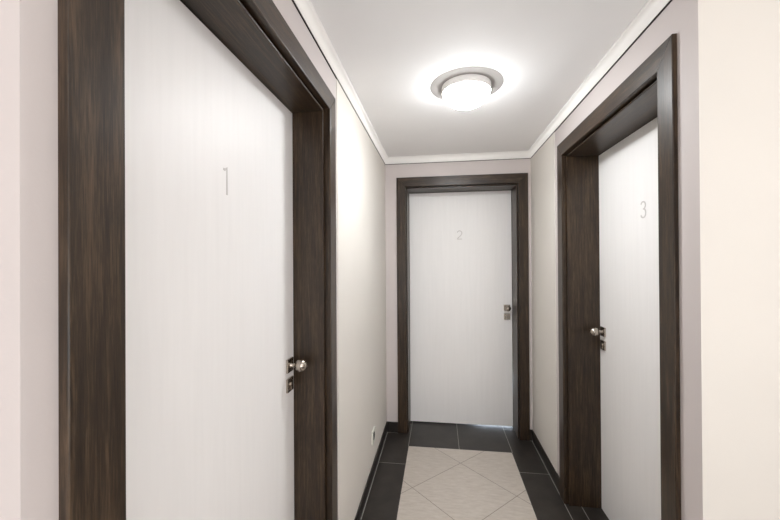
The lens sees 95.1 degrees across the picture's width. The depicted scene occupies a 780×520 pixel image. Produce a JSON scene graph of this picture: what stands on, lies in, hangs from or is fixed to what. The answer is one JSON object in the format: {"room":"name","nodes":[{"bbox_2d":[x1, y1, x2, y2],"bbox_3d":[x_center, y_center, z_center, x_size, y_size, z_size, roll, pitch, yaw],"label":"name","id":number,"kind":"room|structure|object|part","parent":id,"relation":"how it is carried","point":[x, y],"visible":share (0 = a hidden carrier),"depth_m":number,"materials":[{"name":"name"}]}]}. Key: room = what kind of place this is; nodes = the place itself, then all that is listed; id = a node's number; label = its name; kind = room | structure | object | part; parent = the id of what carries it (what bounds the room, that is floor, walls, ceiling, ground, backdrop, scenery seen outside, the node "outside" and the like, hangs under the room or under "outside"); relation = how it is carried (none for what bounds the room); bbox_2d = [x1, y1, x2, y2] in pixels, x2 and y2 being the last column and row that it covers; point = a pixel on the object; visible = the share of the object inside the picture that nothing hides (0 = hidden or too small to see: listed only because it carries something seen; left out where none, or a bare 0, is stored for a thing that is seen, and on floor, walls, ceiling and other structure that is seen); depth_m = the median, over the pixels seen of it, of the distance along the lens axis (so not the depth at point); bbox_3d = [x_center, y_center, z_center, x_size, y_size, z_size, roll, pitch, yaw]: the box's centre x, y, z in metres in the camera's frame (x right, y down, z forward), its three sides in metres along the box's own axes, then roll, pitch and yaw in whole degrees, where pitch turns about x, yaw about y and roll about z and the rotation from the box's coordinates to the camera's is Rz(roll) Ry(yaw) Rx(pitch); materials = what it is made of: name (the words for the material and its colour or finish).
{"room":"apartment hallway","nodes":[
{"label":"apartment hallway","id":0,"kind":"room"},
{"bbox_2d":[0,0,386,519],"bbox_3d":[-0.329,0.280,1.658,0.243,2.225,2.560,0,0,8],"label":"wall","id":1,"kind":"structure","parent":0,"point":[29,398],"depth_m":0.40,"materials":[{"name":"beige paint"}]},
{"bbox_2d":[58,0,337,519],"bbox_3d":[-0.419,0.360,0.960,0.253,2.059,1.077,0,0,8],"label":"door","id":2,"kind":"structure","parent":1,"relation":"in","point":[197,307],"depth_m":0.83,"materials":[{"name":"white wood"}]},
{"bbox_3d":[-0.379,0.471,1.351,0.009,0.051,0.051,0,0,8],"label":"lock plate","id":3,"kind":"part","parent":2,"relation":"part of","materials":[{"name":"silver metal"}]},
{"bbox_3d":[-0.380,0.398,1.351,0.009,0.051,0.051,0,0,8],"label":"knob plate","id":4,"kind":"part","parent":2,"relation":"part of","materials":[{"name":"silver metal"}]},
{"bbox_3d":[-0.343,0.397,1.346,0.064,0.048,0.048,0,0,8],"label":"knob","id":5,"kind":"part","parent":2,"relation":"part of","materials":[{"name":"silver metal"}]},
{"bbox_2d":[354,422,386,519],"bbox_3d":[-0.124,1.352,2.189,0.009,0.084,1.443,0,0,8],"label":"baseboard","id":6,"kind":"structure","parent":1,"relation":"attached to","point":[358,516],"depth_m":2.19,"materials":[{"name":"tile"}]},
{"bbox_2d":[372,426,374,445],"bbox_3d":[-0.103,1.136,2.307,0.016,0.086,0.086,0,0,8],"label":"wall socket","id":7,"kind":"object","parent":1,"relation":"attached to","point":[373,430],"visible":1,"depth_m":2.29,"materials":[{"name":"white plastic"}]},
{"bbox_2d":[385,159,532,429],"bbox_3d":[0.546,0.280,2.950,1.623,2.225,0.240,0,0,8],"label":"wall","id":8,"kind":"structure","parent":0,"point":[392,172],"depth_m":2.90,"materials":[{"name":"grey paint"}]},
{"bbox_2d":[387,421,531,440],"bbox_3d":[0.536,1.350,2.823,1.124,0.084,0.009,0,0,8],"label":"baseboard","id":9,"kind":"structure","parent":8,"relation":"attached to","point":[391,426],"depth_m":2.89,"materials":[{"name":"tile"}]},
{"bbox_2d":[396,173,529,440],"bbox_3d":[0.581,0.362,2.938,1.020,2.059,0.253,0,0,8],"label":"door","id":10,"kind":"structure","parent":8,"relation":"in","point":[463,241],"depth_m":3.00,"materials":[{"name":"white wood"}]},
{"bbox_3d":[0.971,0.469,2.962,0.051,0.051,0.009,0,0,8],"label":"lock plate","id":11,"kind":"part","parent":10,"relation":"part of","materials":[{"name":"silver metal"}]},
{"bbox_2d":[292,0,671,164],"bbox_3d":[0.410,-0.811,1.543,4.200,0.053,2.591,0,0,8],"label":"trim","id":12,"kind":"structure","parent":8,"relation":"attached to","point":[652,9],"depth_m":1.61,"materials":[{"name":"paint"}]},
{"bbox_2d":[311,0,647,156],"bbox_3d":[0.350,-0.879,1.115,4.400,0.080,5.700,0,0,8],"label":"ceiling","id":13,"kind":"structure","parent":0,"point":[391,52],"depth_m":1.47,"materials":[{"name":"paint"}]},
{"bbox_2d":[430,66,503,109],"bbox_3d":[0.366,-0.785,1.714,0.343,0.103,0.343,0,0,8],"label":"ceiling lamp","id":14,"kind":"object","parent":13,"relation":"attached to","point":[463,88],"visible":1,"depth_m":1.64,"materials":[{"name":"white glass"}]},
{"bbox_3d":[0.366,-0.774,1.713,0.220,0.081,0.220,0,0,8],"label":"lamp shade","id":15,"kind":"part","parent":14,"relation":"part of","materials":[{"name":"white glass"}]},
{"bbox_2d":[361,421,608,519],"bbox_3d":[0.364,1.426,1.106,4.400,0.080,5.700,0,0,8],"label":"floor","id":16,"kind":"structure","parent":0,"point":[432,470],"depth_m":2.27,"materials":[{"name":"beige tile"}]},
{"bbox_2d":[531,0,779,519],"bbox_3d":[1.091,0.272,1.848,0.243,2.225,1.795,0,0,8],"label":"wall","id":17,"kind":"structure","parent":0,"point":[728,51],"depth_m":0.97,"materials":[{"name":"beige paint"}]},
{"bbox_2d":[532,430,559,492],"bbox_3d":[1.053,1.346,2.426,0.009,0.084,0.652,0,0,8],"label":"baseboard","id":18,"kind":"structure","parent":17,"relation":"attached to","point":[554,475],"depth_m":2.37,"materials":[{"name":"tile"}]},
{"bbox_2d":[557,33,680,519],"bbox_3d":[1.046,0.353,1.568,0.253,2.059,1.053,0,0,8],"label":"door","id":19,"kind":"structure","parent":17,"relation":"in","point":[619,322],"depth_m":1.71,"materials":[{"name":"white wood"}]},
{"bbox_3d":[1.124,0.391,1.949,0.064,0.048,0.048,0,0,8],"label":"knob","id":20,"kind":"part","parent":19,"relation":"part of","materials":[{"name":"silver metal"}]},
{"bbox_3d":[1.161,0.464,1.944,0.009,0.051,0.051,0,0,8],"label":"lock plate","id":21,"kind":"part","parent":19,"relation":"part of","materials":[{"name":"silver metal"}]},
{"bbox_3d":[1.160,0.391,1.944,0.009,0.051,0.051,0,0,8],"label":"knob plate","id":22,"kind":"part","parent":19,"relation":"part of","materials":[{"name":"silver metal"}]}
]}

